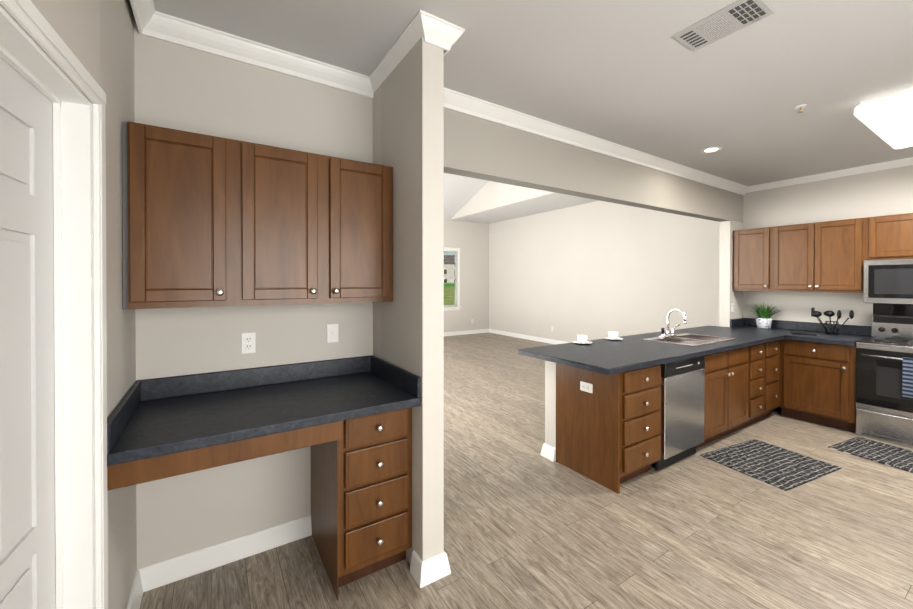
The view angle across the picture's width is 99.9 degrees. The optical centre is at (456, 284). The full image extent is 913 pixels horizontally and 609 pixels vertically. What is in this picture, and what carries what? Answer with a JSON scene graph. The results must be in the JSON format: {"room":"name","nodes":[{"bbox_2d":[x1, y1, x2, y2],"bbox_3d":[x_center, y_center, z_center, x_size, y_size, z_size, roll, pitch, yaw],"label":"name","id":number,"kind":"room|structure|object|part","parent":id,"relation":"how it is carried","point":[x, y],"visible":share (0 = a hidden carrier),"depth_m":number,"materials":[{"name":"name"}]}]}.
{"room":"kitchen","nodes":[
{"label":"kitchen","id":0,"kind":"room"},
{"bbox_2d":[31,0,99,85],"bbox_3d":[-0.411,0.052,-0.348,0.125,2.860,3.575,0,0,-27],"label":"wall","id":1,"kind":"structure","parent":0,"point":[75,24],"depth_m":1.12,"materials":[{"name":"beige paint"}]},
{"bbox_2d":[0,57,55,608],"bbox_3d":[-1.030,0.457,0.846,0.110,2.012,0.708,0,0,-27],"label":"entry door","id":2,"kind":"structure","parent":1,"relation":"in","point":[27,492],"depth_m":1.01,"materials":[{"name":"white paint"}]},
{"bbox_2d":[0,0,107,608],"bbox_3d":[-1.018,0.422,0.852,0.145,2.107,0.874,0,0,-27],"label":"door frame","id":3,"kind":"structure","parent":1,"relation":"attached to","point":[26,56],"depth_m":1.17,"materials":[{"name":"white wood"}]},
{"bbox_2d":[100,0,136,608],"bbox_3d":[-1.451,0.041,1.571,0.140,2.860,0.805,0,0,-33],"label":"wall","id":4,"kind":"structure","parent":0,"point":[117,51],"depth_m":1.49,"materials":[{"name":"beige paint"}]},
{"bbox_2d":[126,565,149,608],"bbox_3d":[-1.334,1.419,1.552,0.027,0.105,0.644,0,0,-33],"label":"baseboard","id":5,"kind":"structure","parent":4,"relation":"attached to","point":[141,583],"depth_m":1.79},
{"bbox_2d":[130,0,161,36],"bbox_3d":[-0.576,-1.237,0.152,0.356,0.100,3.846,0,0,-33],"label":"crown molding","id":6,"kind":"structure","parent":4,"relation":"attached to","point":[148,20],"depth_m":1.79,"materials":[{"name":"white wood"}]},
{"bbox_2d":[134,17,372,568],"bbox_3d":[-1.073,0.037,2.206,1.180,2.860,0.140,0,0,-33],"label":"wall","id":7,"kind":"structure","parent":0,"point":[180,87],"depth_m":2.05,"materials":[{"name":"beige paint"}]},
{"bbox_2d":[146,515,311,589],"bbox_3d":[-1.189,1.416,2.041,0.798,0.105,0.027,0,0,-33],"label":"baseboard","id":8,"kind":"structure","parent":7,"relation":"attached to","point":[177,568],"depth_m":2.02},
{"bbox_2d":[241,332,255,353],"bbox_3d":[-1.129,0.318,2.083,0.070,0.114,0.010,0,0,-33],"label":"outlet","id":9,"kind":"object","parent":7,"relation":"attached to","point":[248,342],"visible":1,"depth_m":2.08,"materials":[{"name":"white plastic"}]},
{"bbox_2d":[122,121,392,308],"bbox_3d":[-0.932,-0.284,1.983,1.176,0.765,0.380,0,0,-33],"label":"upper cabinet","id":10,"kind":"object","parent":7,"relation":"attached to","point":[211,221],"visible":1,"depth_m":1.77,"materials":[{"name":"brown wood"}]},
{"bbox_2d":[150,13,372,97],"bbox_3d":[-0.970,-1.244,2.142,1.110,0.107,0.066,0,0,-33],"label":"crown molding","id":11,"kind":"structure","parent":7,"relation":"attached to","point":[175,30],"depth_m":2.07,"materials":[{"name":"white wood"}]},
{"bbox_2d":[327,324,338,342],"bbox_3d":[-0.749,0.297,2.323,0.070,0.114,0.013,0,0,-33],"label":"outlet","id":12,"kind":"object","parent":7,"relation":"attached to","point":[332,333],"visible":1,"depth_m":2.32,"materials":[{"name":"white plastic"}]},
{"bbox_2d":[373,85,380,358],"bbox_3d":[-2.279,-0.937,5.303,0.120,4.773,6.950,0,0,-33],"label":"wall","id":13,"kind":"structure","parent":0,"point":[377,160],"depth_m":2.40,"materials":[{"name":"paint"}]},
{"bbox_2d":[366,10,437,95],"bbox_3d":[-0.319,-1.239,2.091,0.066,0.098,0.660,0,0,-33],"label":"crown molding","id":14,"kind":"structure","parent":13,"relation":"attached to","point":[433,30],"depth_m":1.99,"materials":[{"name":"white wood"}]},
{"bbox_2d":[381,36,443,563],"bbox_3d":[-0.264,0.038,2.146,0.120,2.860,0.550,0,0,-33],"label":"partition column","id":15,"kind":"structure","parent":0,"point":[412,155],"depth_m":1.94,"materials":[{"name":"beige paint"}]},
{"bbox_2d":[424,551,450,579],"bbox_3d":[-2.027,1.398,5.047,0.037,0.105,7.377,0,0,-33],"label":"baseboard","id":16,"kind":"structure","parent":15,"relation":"attached to","point":[440,563],"depth_m":1.92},
{"bbox_2d":[430,19,464,55],"bbox_3d":[-0.142,-1.239,2.132,0.096,0.099,0.540,0,0,-33],"label":"crown molding","id":17,"kind":"structure","parent":15,"relation":"attached to","point":[449,33],"depth_m":1.91,"materials":[{"name":"white wood"}]},
{"bbox_2d":[444,219,488,331],"bbox_3d":[-1.569,-0.177,9.793,5.900,3.200,0.150,0,0,-33],"label":"wall","id":18,"kind":"structure","parent":0,"point":[470,240],"depth_m":10.95,"materials":[{"name":"paint"}]},
{"bbox_2d":[444,247,460,310],"bbox_3d":[-0.358,-0.151,10.499,1.080,1.740,0.160,0,0,-33],"label":"window","id":19,"kind":"structure","parent":18,"relation":"in","point":[449,307],"depth_m":10.72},
{"bbox_2d":[444,250,456,305],"bbox_3d":[-0.362,-0.185,10.504,0.890,1.528,0.046,0,0,-33],"label":"window blind","id":20,"kind":"object","parent":19,"relation":"attached to","point":[452,270],"visible":0.42,"depth_m":10.62,"materials":[{"name":"white plastic"}]},
{"bbox_2d":[444,329,489,335],"bbox_3d":[-1.513,1.371,9.732,5.820,0.105,0.027,0,0,-33],"label":"baseboard","id":21,"kind":"structure","parent":18,"relation":"attached to","point":[481,330],"depth_m":10.87,"materials":[{"name":"white wood"}]},
{"bbox_2d":[444,173,599,223],"bbox_3d":[0.290,-2.418,7.003,6.050,1.430,6.830,0,0,-33],"label":"ceiling","id":22,"kind":"structure","parent":0,"point":[469,199],"depth_m":9.04,"materials":[{"name":"paint"}]},
{"bbox_2d":[140,333,912,608],"bbox_3d":[0.324,1.483,4.694,8.800,0.060,10.900,0,0,-33],"label":"floor","id":23,"kind":"structure","parent":0,"point":[527,525],"depth_m":2.25,"materials":[{"name":"wood"}]},
{"bbox_2d":[311,407,411,600],"bbox_3d":[-0.531,1.032,2.101,0.382,0.872,0.626,0,0,-33],"label":"base cabinet","id":24,"kind":"object","parent":23,"relation":"on","point":[361,498],"visible":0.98,"depth_m":1.87,"materials":[{"name":"brown wood"}]},
{"bbox_2d":[107,355,420,489],"bbox_3d":[-0.851,0.573,1.861,1.176,0.230,0.681,0,0,-33],"label":"desk","id":25,"kind":"object","parent":24,"relation":"on","point":[161,428],"visible":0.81,"depth_m":1.69,"materials":[{"name":"stone"}]},
{"bbox_2d":[556,363,660,493],"bbox_3d":[1.205,1.029,3.057,0.530,0.868,0.600,0,0,-33],"label":"base cabinet","id":26,"kind":"object","parent":23,"relation":"on","point":[608,432],"depth_m":2.83,"materials":[{"name":"brown wood"}]},
{"bbox_2d":[580,381,592,392],"bbox_3d":[0.982,0.778,2.903,0.010,0.070,0.114,0,0,-33],"label":"outlet","id":27,"kind":"object","parent":26,"relation":"attached to","point":[586,387],"visible":1,"depth_m":2.90,"materials":[{"name":"white plastic"}]},
{"bbox_2d":[655,355,704,470],"bbox_3d":[1.699,1.025,3.351,0.612,0.861,0.594,0,0,-33],"label":"dishwasher","id":28,"kind":"object","parent":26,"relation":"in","point":[682,409],"visible":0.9,"depth_m":3.08,"materials":[{"name":"silver metal"}]},
{"bbox_2d":[671,339,751,448],"bbox_3d":[2.339,1.024,3.780,0.920,0.868,0.600,0,0,-33],"label":"base cabinet","id":29,"kind":"object","parent":23,"relation":"on","point":[727,374],"depth_m":3.53,"materials":[{"name":"brown wood"}]},
{"bbox_2d":[752,342,767,422],"bbox_3d":[2.891,1.022,4.131,0.389,0.868,0.600,0,0,-33],"label":"base cabinet","id":30,"kind":"object","parent":23,"relation":"on","point":[759,351],"depth_m":3.91,"materials":[{"name":"brown wood"}]},
{"bbox_2d":[700,439,840,490],"bbox_3d":[2.570,1.458,3.160,0.800,0.007,0.620,0,0,-25],"label":"rug","id":31,"kind":"object","parent":23,"relation":"on","point":[779,467],"visible":0.98,"depth_m":3.12,"materials":[{"name":"grey fabric"}]},
{"bbox_2d":[768,340,779,414],"bbox_3d":[3.220,1.021,4.341,0.391,0.868,0.600,0,0,-33],"label":"base cabinet","id":32,"kind":"object","parent":23,"relation":"on","point":[774,346],"depth_m":4.09,"materials":[{"name":"brown wood"}]},
{"bbox_2d":[518,318,870,374],"bbox_3d":[2.461,0.518,3.653,3.704,0.142,1.412,0,0,-33],"label":"countertop","id":33,"kind":"structure","parent":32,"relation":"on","point":[624,354],"depth_m":3.44,"materials":[{"name":"stone"}]},
{"bbox_2d":[572,335,592,343],"bbox_3d":[1.166,0.509,3.553,0.182,0.075,0.182,0,0,-33],"label":"cup","id":34,"kind":"object","parent":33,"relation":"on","point":[582,339],"visible":1,"depth_m":3.52,"materials":[{"name":"white ceramic"}]},
{"bbox_2d":[603,331,622,339],"bbox_3d":[1.554,0.508,3.800,0.182,0.075,0.182,0,0,-33],"label":"cup","id":35,"kind":"object","parent":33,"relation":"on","point":[613,335],"visible":1,"depth_m":3.77,"materials":[{"name":"white ceramic"}]},
{"bbox_2d":[642,308,734,345],"bbox_3d":[2.317,0.481,3.812,0.820,0.474,0.490,0,0,-33],"label":"sink","id":36,"kind":"object","parent":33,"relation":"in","point":[685,338],"visible":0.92,"depth_m":3.90,"materials":[{"name":"silver metal"}]},
{"bbox_2d":[749,304,777,328],"bbox_3d":[3.772,0.376,4.709,0.304,0.328,0.503,0,0,-33],"label":"potted plant","id":37,"kind":"object","parent":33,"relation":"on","point":[763,319],"visible":0.98,"depth_m":4.71,"materials":[{"name":"green plant"}]},
{"bbox_2d":[790,331,816,335],"bbox_3d":[3.821,0.534,4.225,0.200,0.018,0.260,0,0,37],"label":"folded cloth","id":38,"kind":"object","parent":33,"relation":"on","point":[803,333],"visible":1,"depth_m":4.16,"materials":[{"name":"black fabric"}]},
{"bbox_2d":[811,307,853,334],"bbox_3d":[4.048,0.403,4.153,0.237,0.282,0.326,0,0,-33],"label":"utensil holder","id":39,"kind":"object","parent":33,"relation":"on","point":[818,314],"visible":1,"depth_m":4.15,"materials":[{"name":"black plastic"}]},
{"bbox_2d":[779,339,855,432],"bbox_3d":[3.954,1.022,4.125,0.682,0.868,0.597,0,0,-33],"label":"base cabinet","id":40,"kind":"object","parent":23,"relation":"on","point":[817,382],"visible":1,"depth_m":3.94,"materials":[{"name":"brown wood"}]},
{"bbox_2d":[828,437,912,472],"bbox_3d":[3.762,1.458,3.150,0.560,0.007,0.880,0,0,-25],"label":"rug","id":41,"kind":"object","parent":23,"relation":"on","point":[887,454],"visible":0.92,"depth_m":3.32,"materials":[{"name":"grey fabric"}]},
{"bbox_2d":[856,303,912,447],"bbox_3d":[4.299,0.826,3.535,0.733,1.268,0.760,0,0,-33],"label":"range","id":42,"kind":"object","parent":23,"relation":"on","point":[884,409],"depth_m":3.57,"materials":[{"name":"silver metal"}]},
{"bbox_3d":[4.603,0.256,3.726,0.012,0.131,0.760,0,0,-33],"label":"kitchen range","id":43,"kind":"part","parent":42,"relation":"part of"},
{"bbox_3d":[4.032,0.820,3.306,0.036,0.342,0.240,0,0,-33],"label":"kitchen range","id":44,"kind":"part","parent":42,"relation":"part of","materials":[{"name":"blue fabric"}]},
{"bbox_2d":[153,0,912,185],"bbox_3d":[1.776,-1.324,1.648,7.351,0.100,4.130,0,0,-33],"label":"ceiling","id":45,"kind":"structure","parent":0,"point":[633,74],"depth_m":2.21,"materials":[{"name":"paint"}]},
{"bbox_2d":[701,146,721,152],"bbox_3d":[2.408,-1.270,3.622,0.172,0.007,0.172,1,0,-33],"label":"recessed light","id":46,"kind":"object","parent":45,"relation":"in","point":[712,149],"visible":1,"depth_m":3.61,"materials":[{"name":"white"}]},
{"bbox_2d":[671,0,774,50],"bbox_3d":[1.299,-1.269,1.884,0.230,0.016,0.360,0,0,-33],"label":"ceiling vent","id":47,"kind":"object","parent":45,"relation":"in","point":[727,21],"visible":1,"depth_m":1.87,"materials":[{"name":"white metal"}]},
{"bbox_2d":[793,104,806,112],"bbox_3d":[2.459,-1.252,2.742,0.076,0.040,0.076,0,0,-33],"label":"sprinkler","id":48,"kind":"object","parent":45,"relation":"attached to","point":[799,107],"visible":1,"depth_m":2.74,"materials":[{"name":"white metal"}]},
{"bbox_2d":[854,87,912,148],"bbox_3d":[3.401,-1.213,2.809,1.220,0.105,0.460,0,0,-33],"label":"ceiling light fixture","id":49,"kind":"object","parent":45,"relation":"attached to","point":[887,118],"visible":1,"depth_m":2.66,"materials":[{"name":"white plastic"}]},
{"bbox_2d":[444,108,743,222],"bbox_3d":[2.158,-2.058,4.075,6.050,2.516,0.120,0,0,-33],"label":"beam","id":50,"kind":"structure","parent":0,"point":[479,148],"depth_m":3.24,"materials":[{"name":"paint"}]},
{"bbox_2d":[444,87,749,194],"bbox_3d":[1.740,-1.229,3.703,4.901,0.135,0.066,0,0,-33],"label":"crown molding","id":51,"kind":"structure","parent":50,"relation":"attached to","point":[453,100],"depth_m":3.20,"materials":[{"name":"white wood"}]},
{"bbox_2d":[489,201,718,342],"bbox_3d":[2.777,-0.220,8.601,0.150,3.300,6.830,0,0,-33],"label":"wall","id":52,"kind":"structure","parent":0,"point":[595,270],"depth_m":8.05,"materials":[{"name":"paint"}]},
{"bbox_2d":[490,329,570,343],"bbox_3d":[2.743,1.378,8.500,0.027,0.105,6.680,0,0,-33],"label":"baseboard","id":53,"kind":"structure","parent":52,"relation":"attached to","point":[545,340],"depth_m":9.88,"materials":[{"name":"white wood"}]},
{"bbox_2d":[545,220,742,447],"bbox_3d":[2.748,0.324,4.465,4.650,2.260,0.120,0,0,-33],"label":"wall","id":54,"kind":"structure","parent":0,"point":[728,295],"depth_m":4.86,"materials":[{"name":"beige paint"}]},
{"bbox_2d":[540,443,555,457],"bbox_3d":[2.054,1.404,4.112,3.147,0.105,0.034,0,0,-33],"label":"baseboard","id":55,"kind":"structure","parent":54,"relation":"attached to","point":[547,451],"depth_m":3.22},
{"bbox_2d":[743,165,912,380],"bbox_3d":[4.829,0.030,3.524,0.150,2.860,3.700,0,0,-33],"label":"wall","id":56,"kind":"structure","parent":0,"point":[879,193],"depth_m":4.37,"materials":[{"name":"beige paint"}]},
{"bbox_2d":[733,227,768,290],"bbox_3d":[3.740,-0.300,4.782,0.328,0.764,0.402,0,0,-33],"label":"upper cabinet","id":57,"kind":"object","parent":56,"relation":"attached to","point":[750,246],"depth_m":4.69,"materials":[{"name":"brown wood"}]},
{"bbox_2d":[769,218,864,292],"bbox_3d":[4.056,-0.297,4.286,0.328,0.764,0.773,0,0,-33],"label":"upper cabinet","id":58,"kind":"object","parent":56,"relation":"attached to","point":[829,256],"depth_m":4.17,"materials":[{"name":"brown wood"}]},
{"bbox_2d":[750,157,912,191],"bbox_3d":[4.775,-1.209,3.438,0.066,0.098,3.624,0,0,-33],"label":"crown molding","id":59,"kind":"structure","parent":56,"relation":"attached to","point":[906,161],"depth_m":4.26,"materials":[{"name":"white wood"}]},
{"bbox_2d":[865,213,912,259],"bbox_3d":[4.469,-0.458,3.636,0.328,0.434,0.760,0,0,-33],"label":"upper cabinet","id":60,"kind":"object","parent":56,"relation":"attached to","point":[888,237],"depth_m":3.74,"materials":[{"name":"brown wood"}]},
{"bbox_2d":[863,259,912,304],"bbox_3d":[4.419,-0.026,3.607,0.448,0.426,0.760,0,0,-33],"label":"microwave","id":61,"kind":"object","parent":60,"relation":"attached to","point":[887,281],"visible":1,"depth_m":3.69,"materials":[{"name":"silver metal"}]},
{"label":"outside","id":62,"kind":"structure","parent":0,"visible":0},
{"bbox_2d":[444,287,454,304],"bbox_3d":[-4.160,0.709,192.576,440.000,0.100,310.600,0,0,-33],"label":"lawn","id":63,"kind":"structure","parent":62,"point":[449,292],"depth_m":51.35,"materials":[{"name":"green plant"}]},
{"bbox_2d":[444,255,454,286],"bbox_3d":[-0.999,-5.224,146.648,60.000,12.300,20.600,0,0,-33],"label":"house","id":64,"kind":"structure","parent":63,"relation":"on","point":[449,272],"depth_m":140.78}
]}

